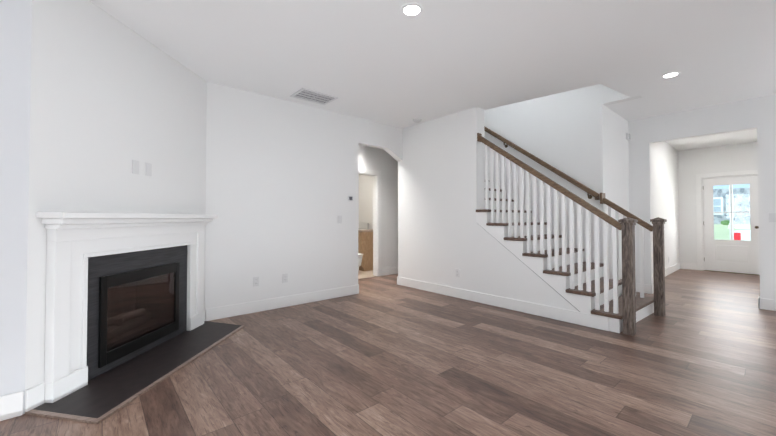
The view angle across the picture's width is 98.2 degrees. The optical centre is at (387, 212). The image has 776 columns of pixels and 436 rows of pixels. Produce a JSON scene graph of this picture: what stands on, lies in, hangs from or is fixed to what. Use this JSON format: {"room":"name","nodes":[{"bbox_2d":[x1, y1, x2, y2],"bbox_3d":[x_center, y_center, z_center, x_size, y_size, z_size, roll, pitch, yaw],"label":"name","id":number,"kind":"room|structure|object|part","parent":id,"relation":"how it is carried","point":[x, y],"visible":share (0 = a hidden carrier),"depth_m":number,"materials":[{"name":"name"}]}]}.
{"room":"living room","nodes":[
{"label":"living room","id":0,"kind":"room"},
{"bbox_2d":[0,0,31,413],"bbox_3d":[-2.328,-0.164,1.996,0.280,2.740,0.150,1,-1,-41],"label":"wall","id":1,"kind":"structure","parent":0,"point":[15,45],"depth_m":1.99,"materials":[{"name":"white paint"}]},
{"bbox_2d":[24,0,206,413],"bbox_3d":[-2.185,-0.148,2.945,0.120,2.740,1.824,0,-1,3],"label":"wall","id":2,"kind":"structure","parent":0,"point":[65,110],"depth_m":2.50,"materials":[{"name":"white paint"}]},
{"bbox_2d":[25,383,44,411],"bbox_3d":[-2.162,1.137,2.058,0.016,0.140,0.099,0,-1,3],"label":"baseboard","id":3,"kind":"structure","parent":2,"relation":"attached to","point":[34,396],"depth_m":2.05,"materials":[{"name":"white paint"}]},
{"bbox_2d":[132,160,138,173],"bbox_3d":[-2.126,-0.380,2.834,0.008,0.116,0.072,0,-1,3],"label":"light switch","id":4,"kind":"object","parent":2,"relation":"attached to","point":[135,166],"visible":1,"depth_m":2.82,"materials":[{"name":"white plastic"}]},
{"bbox_2d":[145,162,151,176],"bbox_3d":[-2.119,-0.378,2.974,0.008,0.116,0.072,0,-1,3],"label":"light switch","id":5,"kind":"object","parent":2,"relation":"attached to","point":[148,169],"visible":1,"depth_m":2.97,"materials":[{"name":"white plastic"}]},
{"bbox_2d":[205,81,402,320],"bbox_3d":[-0.894,-0.114,4.938,3.340,2.740,0.120,1,-1,-41],"label":"wall","id":6,"kind":"structure","parent":0,"point":[281,180],"depth_m":4.40,"materials":[{"name":"white paint"}]},
{"bbox_2d":[253,277,258,285],"bbox_3d":[-1.642,0.864,4.187,0.072,0.115,0.008,1,-1,-41],"label":"electrical outlet","id":7,"kind":"object","parent":6,"relation":"attached to","point":[255,281],"visible":1,"depth_m":4.18,"materials":[{"name":"white plastic"}]},
{"bbox_2d":[206,285,358,320],"bbox_3d":[-1.261,1.179,4.507,2.130,0.140,0.016,1,-1,-41],"label":"baseboard","id":8,"kind":"structure","parent":6,"relation":"attached to","point":[220,312],"depth_m":4.34,"materials":[{"name":"white paint"}]},
{"bbox_2d":[282,273,287,282],"bbox_3d":[-1.357,0.868,4.434,0.072,0.115,0.008,1,-1,-41],"label":"electrical outlet","id":9,"kind":"object","parent":6,"relation":"attached to","point":[285,278],"visible":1,"depth_m":4.43,"materials":[{"name":"white plastic"}]},
{"bbox_2d":[358,175,358,228],"bbox_3d":[-1.606,-0.056,8.249,2.100,2.740,0.120,1,-1,-41],"label":"wall","id":10,"kind":"structure","parent":0,"point":[358,201],"depth_m":8.89,"materials":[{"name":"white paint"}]},
{"bbox_2d":[358,270,376,278],"bbox_3d":[-0.874,1.298,7.472,1.980,0.006,1.979,1,-1,-41],"label":"floor","id":11,"kind":"structure","parent":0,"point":[364,274],"depth_m":6.93,"materials":[{"name":"beige tile"}]},
{"bbox_2d":[358,253,362,271],"bbox_3d":[-0.813,0.882,6.882,0.670,0.803,0.420,1,-1,-41],"label":"toilet","id":12,"kind":"object","parent":11,"relation":"on","point":[360,255],"visible":0.02,"depth_m":6.87,"materials":[{"name":"white ceramic"}]},
{"bbox_3d":[-0.711,1.002,6.969,0.380,0.220,0.380,1,-1,-41],"label":"bowl","id":13,"kind":"part","parent":12,"relation":"part of","materials":[{"name":"white ceramic"}]},
{"bbox_2d":[358,223,372,270],"bbox_3d":[-0.684,0.780,7.942,0.690,1.043,1.170,1,-1,-41],"label":"bathroom vanity","id":14,"kind":"object","parent":11,"relation":"on","point":[365,242],"visible":0.31,"depth_m":7.39,"materials":[{"name":"brown wood"}]},
{"bbox_3d":[-0.762,0.916,7.521,0.016,0.490,0.540,1,-1,-41],"label":"door","id":15,"kind":"part","parent":14,"relation":"part of","materials":[{"name":"brown wood"}]},
{"bbox_2d":[358,145,397,275],"bbox_3d":[-0.159,-0.080,6.884,1.700,2.740,0.120,1,-1,-41],"label":"wall","id":16,"kind":"structure","parent":0,"point":[387,165],"depth_m":6.91,"materials":[{"name":"white paint"}]},
{"bbox_2d":[358,168,380,275],"bbox_3d":[-0.519,0.222,6.554,0.900,2.125,0.137,1,-1,-41],"label":"door frame","id":17,"kind":"structure","parent":16,"relation":"attached to","point":[375,184],"depth_m":6.77,"materials":[{"name":"white paint"}]},
{"bbox_3d":[-0.525,-0.746,6.578,0.694,0.017,0.118,1,-1,-41],"label":"bathroom door jamb trim","id":18,"kind":"part","parent":17,"relation":"part of","materials":[{"name":"white wood"}]},
{"bbox_3d":[-0.480,-0.798,6.527,0.730,0.085,0.018,1,-1,-41],"label":"bathroom door top trim casing","id":19,"kind":"part","parent":17,"relation":"part of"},
{"bbox_2d":[381,267,397,275],"bbox_3d":[0.196,1.224,7.078,0.880,0.140,0.016,1,-1,-41],"label":"baseboard","id":20,"kind":"structure","parent":16,"relation":"attached to","point":[388,271],"depth_m":6.92,"materials":[{"name":"white paint"}]},
{"bbox_2d":[0,269,775,435],"bbox_3d":[0.703,1.286,3.161,15.560,0.120,10.800,1,-1,-41],"label":"floor","id":21,"kind":"structure","parent":0,"point":[386,355],"depth_m":2.51,"materials":[{"name":"brown wood"}]},
{"bbox_2d":[25,212,244,423],"bbox_3d":[-2.063,0.617,2.869,0.939,1.207,1.853,0,-1,3],"label":"fireplace","id":22,"kind":"object","parent":21,"relation":"on","point":[125,323],"visible":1,"depth_m":2.54,"materials":[{"name":"white paint"}]},
{"bbox_3d":[-2.133,0.699,2.172,0.113,1.020,0.115,1,-1,-41],"label":"leg","id":23,"kind":"part","parent":22,"relation":"part of","materials":[{"name":"white paint"}]},
{"bbox_3d":[-2.136,0.764,2.286,0.117,0.894,0.119,1,-1,-41],"label":"leg","id":24,"kind":"part","parent":22,"relation":"part of","materials":[{"name":"white paint"}]},
{"bbox_3d":[-2.116,0.812,2.495,0.048,0.665,0.049,1,-1,-41],"label":"box frame","id":25,"kind":"part","parent":22,"relation":"part of","materials":[{"name":"black metal"}]},
{"bbox_2d":[36,212,217,217],"bbox_3d":[-2.036,0.034,2.917,1.309,0.038,1.352,1,-1,-41],"label":"shelf","id":26,"kind":"object","parent":22,"relation":"attached to","point":[39,214],"depth_m":2.41,"materials":[{"name":"white paint"}]},
{"bbox_3d":[-2.095,1.106,2.892,0.530,0.090,0.550,1,-1,-41],"label":"box frame","id":27,"kind":"part","parent":22,"relation":"part of","materials":[{"name":"black metal"}]},
{"bbox_3d":[-2.099,0.819,2.897,0.523,0.485,0.543,1,-1,-41],"label":"glass","id":28,"kind":"part","parent":22,"relation":"part of","materials":[{"name":"black glass"}]},
{"bbox_3d":[-2.095,0.531,2.901,0.530,0.090,0.550,1,-1,-41],"label":"box frame","id":29,"kind":"part","parent":22,"relation":"part of","materials":[{"name":"black metal"}]},
{"bbox_3d":[-2.074,0.826,3.298,0.048,0.665,0.049,1,-1,-41],"label":"box frame","id":30,"kind":"part","parent":22,"relation":"part of","materials":[{"name":"black metal"}]},
{"bbox_3d":[-2.071,0.785,3.529,0.118,0.894,0.120,1,-1,-41],"label":"leg","id":31,"kind":"part","parent":22,"relation":"part of","materials":[{"name":"white paint"}]},
{"bbox_3d":[-2.056,0.724,3.645,0.113,1.020,0.115,1,-1,-41],"label":"leg","id":32,"kind":"part","parent":22,"relation":"part of","materials":[{"name":"white paint"}]},
{"bbox_2d":[476,126,666,335],"bbox_3d":[1.356,-0.592,5.490,1.244,3.716,4.784,1,-1,-41],"label":"staircase","id":33,"kind":"structure","parent":21,"relation":"on","point":[614,294],"depth_m":4.02,"materials":[{"name":"brown wood"}]},
{"bbox_3d":[1.852,-0.448,4.110,0.060,1.290,1.741,1,-1,-41],"label":"handrail","id":34,"kind":"part","parent":33,"relation":"part of","materials":[{"name":"brown wood"}]},
{"bbox_3d":[3.062,0.023,4.301,0.060,0.435,0.568,1,-1,-41],"label":"handrail","id":35,"kind":"part","parent":33,"relation":"part of","materials":[{"name":"brown wood"}]},
{"bbox_3d":[3.269,0.684,4.051,0.093,1.115,0.093,1,-1,-41],"label":"newel post","id":36,"kind":"part","parent":33,"relation":"part of","materials":[{"name":"brown wood"}]},
{"bbox_2d":[704,270,757,274],"bbox_3d":[7.381,1.290,7.197,0.140,0.012,0.876,1,-1,-41],"label":"threshold","id":37,"kind":"object","parent":21,"relation":"on","point":[731,272],"visible":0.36,"depth_m":7.16,"materials":[{"name":"wood"}]},
{"bbox_2d":[89,0,775,127],"bbox_3d":[-1.247,-1.643,1.522,10.400,0.200,10.800,1,-1,-41],"label":"ceiling","id":38,"kind":"structure","parent":0,"point":[387,62],"depth_m":3.06,"materials":[{"name":"white paint"}]},
{"bbox_2d":[290,88,337,104],"bbox_3d":[-0.952,-1.487,4.342,0.500,0.012,0.360,1,-1,-41],"label":"ceiling vent","id":39,"kind":"object","parent":38,"relation":"in","point":[305,94],"visible":1,"depth_m":4.31,"materials":[{"name":"white metal"}]},
{"bbox_3d":[-1.130,-1.490,4.188,0.030,0.012,0.300,1,-1,-41],"label":"frame","id":40,"kind":"part","parent":39,"relation":"part of","materials":[{"name":"white metal"}]},
{"bbox_3d":[-1.060,-1.486,4.467,0.500,0.012,0.030,1,-1,-41],"label":"frame","id":41,"kind":"part","parent":39,"relation":"part of","materials":[{"name":"white metal"}]},
{"bbox_3d":[-0.844,-1.490,4.217,0.500,0.012,0.030,1,-1,-41],"label":"frame","id":42,"kind":"part","parent":39,"relation":"part of","materials":[{"name":"white metal"}]},
{"bbox_2d":[401,3,422,16],"bbox_3d":[0.180,-1.522,2.531,0.170,0.006,0.170,1,-1,-41],"label":"recessed light","id":43,"kind":"object","parent":38,"relation":"in","point":[411,9],"visible":1,"depth_m":2.52,"materials":[{"name":"white plastic"}]},
{"bbox_2d":[413,118,421,122],"bbox_3d":[0.467,-1.456,5.346,0.140,0.040,0.140,1,-1,-41],"label":"smoke detector","id":44,"kind":"object","parent":38,"relation":"attached to","point":[416,120],"visible":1,"depth_m":5.30,"materials":[{"name":"white plastic"}]},
{"bbox_2d":[661,72,680,78],"bbox_3d":[3.098,-1.502,3.683,0.170,0.006,0.170,1,-1,-41],"label":"recessed light","id":45,"kind":"object","parent":38,"relation":"in","point":[669,75],"visible":1,"depth_m":3.69,"materials":[{"name":"white plastic"}]},
{"bbox_2d":[640,65,775,96],"bbox_3d":[4.768,-1.624,2.611,0.120,0.200,4.570,1,-1,-41],"label":"ceiling strip","id":46,"kind":"object","parent":38,"relation":"attached to","point":[715,79],"visible":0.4,"depth_m":3.83,"materials":[{"name":"white paint"}]},
{"bbox_2d":[359,84,605,279],"bbox_3d":[1.092,-1.411,6.853,0.120,5.400,5.800,1,-1,-41],"label":"wall","id":47,"kind":"structure","parent":0,"point":[563,132],"depth_m":5.05,"materials":[{"name":"white paint"}]},
{"bbox_2d":[477,212,495,293],"bbox_3d":[1.377,0.627,4.701,0.200,1.252,0.172,1,-1,-41],"label":"wall","id":48,"kind":"structure","parent":0,"point":[482,260],"depth_m":4.63,"materials":[{"name":"white paint"}]},
{"bbox_2d":[398,107,594,311],"bbox_3d":[1.258,-0.115,4.852,0.200,2.740,3.067,1,-1,-41],"label":"wall","id":49,"kind":"structure","parent":0,"point":[441,183],"depth_m":5.05,"materials":[{"name":"white paint"}]},
{"bbox_2d":[456,269,459,276],"bbox_3d":[1.026,0.897,4.942,0.008,0.115,0.072,1,-1,-41],"label":"outlet","id":50,"kind":"object","parent":49,"relation":"attached to","point":[457,272],"visible":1,"depth_m":4.94,"materials":[{"name":"white plastic"}]},
{"bbox_2d":[398,277,608,330],"bbox_3d":[1.229,1.183,4.697,0.016,0.140,3.230,1,-1,-41],"label":"baseboard","id":51,"kind":"structure","parent":49,"relation":"attached to","point":[583,319],"depth_m":4.23,"materials":[{"name":"white paint"}]},
{"bbox_2d":[485,79,599,109],"bbox_3d":[1.921,-1.593,4.418,0.200,0.200,1.470,1,-1,-41],"label":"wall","id":52,"kind":"structure","parent":0,"point":[581,85],"depth_m":4.13,"materials":[{"name":"white paint"}]},
{"bbox_2d":[609,318,622,332],"bbox_3d":[2.345,1.159,3.575,0.200,0.148,0.253,1,-1,-41],"label":"baseboard","id":53,"kind":"structure","parent":0,"point":[616,325],"depth_m":3.45,"materials":[{"name":"white paint"}]},
{"bbox_2d":[605,106,628,278],"bbox_3d":[3.424,-0.111,5.092,1.130,2.740,0.120,1,-1,-41],"label":"wall","id":54,"kind":"structure","parent":0,"point":[617,160],"depth_m":5.04,"materials":[{"name":"white paint"}]},
{"bbox_2d":[602,85,642,105],"bbox_3d":[3.132,-2.821,4.522,0.120,2.660,0.430,1,-1,-41],"label":"wall","id":55,"kind":"structure","parent":0,"point":[610,96],"depth_m":4.54,"materials":[{"name":"white paint"}]},
{"bbox_2d":[651,142,679,268],"bbox_3d":[5.420,-0.082,6.728,3.790,2.740,0.120,1,-1,-41],"label":"wall","id":56,"kind":"structure","parent":0,"point":[665,184],"depth_m":6.99,"materials":[{"name":"white paint"}]},
{"bbox_2d":[653,263,680,282],"bbox_3d":[5.404,1.216,6.602,3.630,0.140,0.016,1,-1,-41],"label":"baseboard","id":57,"kind":"structure","parent":56,"relation":"attached to","point":[672,269],"depth_m":7.17,"materials":[{"name":"white paint"}]},
{"bbox_2d":[606,68,775,150],"bbox_3d":[4.679,-1.554,6.655,5.040,0.200,10.800,1,-1,-41],"label":"ceiling","id":58,"kind":"structure","parent":0,"point":[750,86],"depth_m":4.52,"materials":[{"name":"white paint"}]},
{"bbox_2d":[628,94,775,299],"bbox_3d":[5.468,-0.135,3.688,0.120,2.740,4.920,1,-1,-41],"label":"wall","id":59,"kind":"structure","parent":0,"point":[766,129],"depth_m":4.67,"materials":[{"name":"white paint"}]},
{"bbox_2d":[636,283,651,293],"bbox_3d":[3.978,1.193,5.281,0.016,0.140,0.286,1,-1,-41],"label":"stub","id":60,"kind":"object","parent":59,"relation":"attached to","point":[647,288],"visible":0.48,"depth_m":5.23,"materials":[{"name":"white paint"}]},
{"bbox_2d":[759,298,775,310],"bbox_3d":[5.909,1.154,3.052,0.016,0.140,3.416,1,-1,-41],"label":"baseboard","id":61,"kind":"structure","parent":59,"relation":"attached to","point":[767,304],"depth_m":4.28,"materials":[{"name":"white paint"}]},
{"bbox_2d":[769,213,775,221],"bbox_3d":[4.898,0.070,4.243,0.008,0.115,0.120,1,-1,-41],"label":"light switch","id":62,"kind":"object","parent":59,"relation":"attached to","point":[772,217],"visible":1,"depth_m":4.26,"materials":[{"name":"white plastic"}]},
{"bbox_2d":[678,142,757,263],"bbox_3d":[7.253,-0.071,7.370,0.140,2.740,1.310,1,-1,-41],"label":"wall","id":63,"kind":"structure","parent":0,"point":[689,164],"depth_m":7.61,"materials":[{"name":"white paint"}]},
{"bbox_2d":[680,263,696,269],"bbox_3d":[6.861,1.234,7.680,0.016,0.140,0.294,1,-1,-41],"label":"baseboard","id":64,"kind":"structure","parent":63,"relation":"attached to","point":[691,266],"depth_m":7.67,"materials":[{"name":"white paint"}]},
{"bbox_2d":[696,174,759,274],"bbox_3d":[7.340,0.215,7.180,0.120,2.160,1.096,1,-1,-41],"label":"front door","id":65,"kind":"structure","parent":63,"relation":"in","point":[731,253],"depth_m":7.25,"materials":[{"name":"white paint"}]},
{"bbox_3d":[6.992,0.222,7.543,0.020,2.160,0.090,1,-1,-41],"label":"casing","id":66,"kind":"part","parent":65,"relation":"part of","materials":[{"name":"white paint"}]},
{"bbox_2d":[712,186,713,238],"bbox_3d":[7.162,0.007,7.407,0.006,1.185,0.020,1,-1,-41],"label":"bead","id":67,"kind":"object","parent":65,"relation":"attached to","point":[712,215],"visible":1,"depth_m":7.41,"materials":[{"name":"white paint"}]},
{"bbox_3d":[7.368,-0.670,7.220,0.045,0.162,0.550,1,-1,-41],"label":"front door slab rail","id":68,"kind":"part","parent":65,"relation":"part of","materials":[{"name":"white wood"}]},
{"bbox_2d":[712,183,750,185],"bbox_3d":[7.349,-0.599,7.202,0.006,0.020,0.590,1,-1,-41],"label":"bead","id":69,"kind":"object","parent":65,"relation":"attached to","point":[731,184],"visible":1,"depth_m":7.19,"materials":[{"name":"white paint"}]},
{"bbox_3d":[7.357,0.003,7.199,0.024,0.022,0.550,1,-1,-41],"label":"horizontal front door muntin","id":70,"kind":"part","parent":65,"relation":"part of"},
{"bbox_3d":[7.357,0.003,7.199,0.024,1.185,0.022,1,-1,-41],"label":"front door vertical muntin","id":71,"kind":"part","parent":65,"relation":"part of","materials":[{"name":"white wood"}]},
{"bbox_3d":[7.369,0.003,7.208,0.006,1.185,0.550,1,-1,-41],"label":"glass","id":72,"kind":"part","parent":65,"relation":"part of","materials":[{"name":"clear glass"}]},
{"bbox_3d":[7.368,0.876,7.193,0.021,0.400,0.550,1,-1,-41],"label":"front door slab panel","id":73,"kind":"part","parent":65,"relation":"part of","materials":[{"name":"white wood"}]},
{"bbox_3d":[7.368,0.636,7.197,0.045,0.080,0.550,1,-1,-41],"label":"front door slab middle rail","id":74,"kind":"part","parent":65,"relation":"part of","materials":[{"name":"white wood"}]},
{"bbox_2d":[713,239,751,241],"bbox_3d":[7.349,0.606,7.181,0.006,0.020,0.590,1,-1,-41],"label":"bead","id":75,"kind":"object","parent":65,"relation":"attached to","point":[732,240],"visible":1,"depth_m":7.17,"materials":[{"name":"white paint"}]},
{"bbox_3d":[7.368,0.876,7.193,0.037,0.330,0.480,1,-1,-41],"label":"panel","id":76,"kind":"part","parent":65,"relation":"part of","materials":[{"name":"white paint"}]},
{"bbox_2d":[750,184,751,240],"bbox_3d":[7.536,-0.001,6.976,0.006,1.185,0.020,1,-1,-41],"label":"bead","id":77,"kind":"object","parent":65,"relation":"attached to","point":[750,214],"visible":1,"depth_m":6.98,"materials":[{"name":"white paint"}]},
{"bbox_2d":[701,170,757,270],"bbox_3d":[7.373,0.216,7.209,0.159,2.160,0.916,1,-1,-41],"label":"door frame","id":78,"kind":"structure","parent":63,"relation":"attached to","point":[736,173],"depth_m":7.31,"materials":[{"name":"white paint"}]},
{"bbox_3d":[7.381,-0.763,7.233,0.138,0.019,0.876,1,-1,-41],"label":"front door top jamb","id":79,"kind":"part","parent":78,"relation":"part of","materials":[{"name":"white wood"}]},
{"bbox_2d":[729,185,733,239],"bbox_3d":[8.789,-0.230,8.601,0.070,3.300,0.065,1,-1,-41],"label":"column","id":80,"kind":"structure","parent":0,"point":[732,215],"depth_m":8.56,"materials":[{"name":"white wood"}]},
{"bbox_3d":[-2.970,0.911,1.421,1.420,0.570,0.150,1,-1,-41],"label":"wall","id":81,"kind":"structure","parent":0,"visible":0},
{"bbox_2d":[0,391,23,420],"bbox_3d":[-2.880,1.125,1.385,1.875,0.140,0.016,1,-1,-41],"label":"baseboard","id":82,"kind":"structure","parent":81,"relation":"attached to","point":[11,405],"depth_m":1.96,"materials":[{"name":"white paint"}]},
{"label":"outside","id":83,"kind":"structure","parent":0,"visible":0},
{"bbox_2d":[714,224,749,239],"bbox_3d":[13.389,1.087,13.890,17.620,0.950,32.000,1,-1,-41],"label":"lawn","id":84,"kind":"structure","parent":83,"point":[722,231],"depth_m":16.77,"materials":[{"name":"green plant"}]},
{"bbox_2d":[720,220,729,224],"bbox_3d":[19.517,0.607,19.365,0.495,0.312,0.520,1,-1,-41],"label":"shrub","id":85,"kind":"object","parent":84,"relation":"on","point":[724,222],"depth_m":19.27,"materials":[{"name":"green plant"}]},
{"bbox_2d":[713,188,749,224],"bbox_3d":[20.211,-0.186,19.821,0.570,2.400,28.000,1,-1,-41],"label":"house","id":86,"kind":"structure","parent":84,"relation":"on","point":[736,197],"depth_m":19.49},
{"bbox_2d":[714,199,720,211],"bbox_3d":[19.533,-0.360,20.150,0.030,0.860,0.620,1,-1,-41],"label":"window","id":87,"kind":"object","parent":86,"relation":"attached to","point":[718,207],"depth_m":20.01,"materials":[{"name":"blue"}]},
{"bbox_3d":[19.570,-0.359,20.182,0.070,1.040,0.800,1,-1,-41],"label":"house window trim","id":88,"kind":"part","parent":86,"relation":"part of","materials":[{"name":"white"}]},
{"bbox_2d":[734,230,750,240],"bbox_3d":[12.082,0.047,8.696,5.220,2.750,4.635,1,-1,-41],"label":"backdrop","id":89,"kind":"structure","parent":83,"point":[745,234],"depth_m":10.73,"materials":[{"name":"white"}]},
{"bbox_2d":[734,233,740,239],"bbox_3d":[11.259,0.789,10.875,0.035,0.260,0.225,1,-1,-41],"label":"sign","id":90,"kind":"object","parent":89,"relation":"attached to","point":[738,237],"depth_m":10.83,"materials":[{"name":"red"}]}
]}

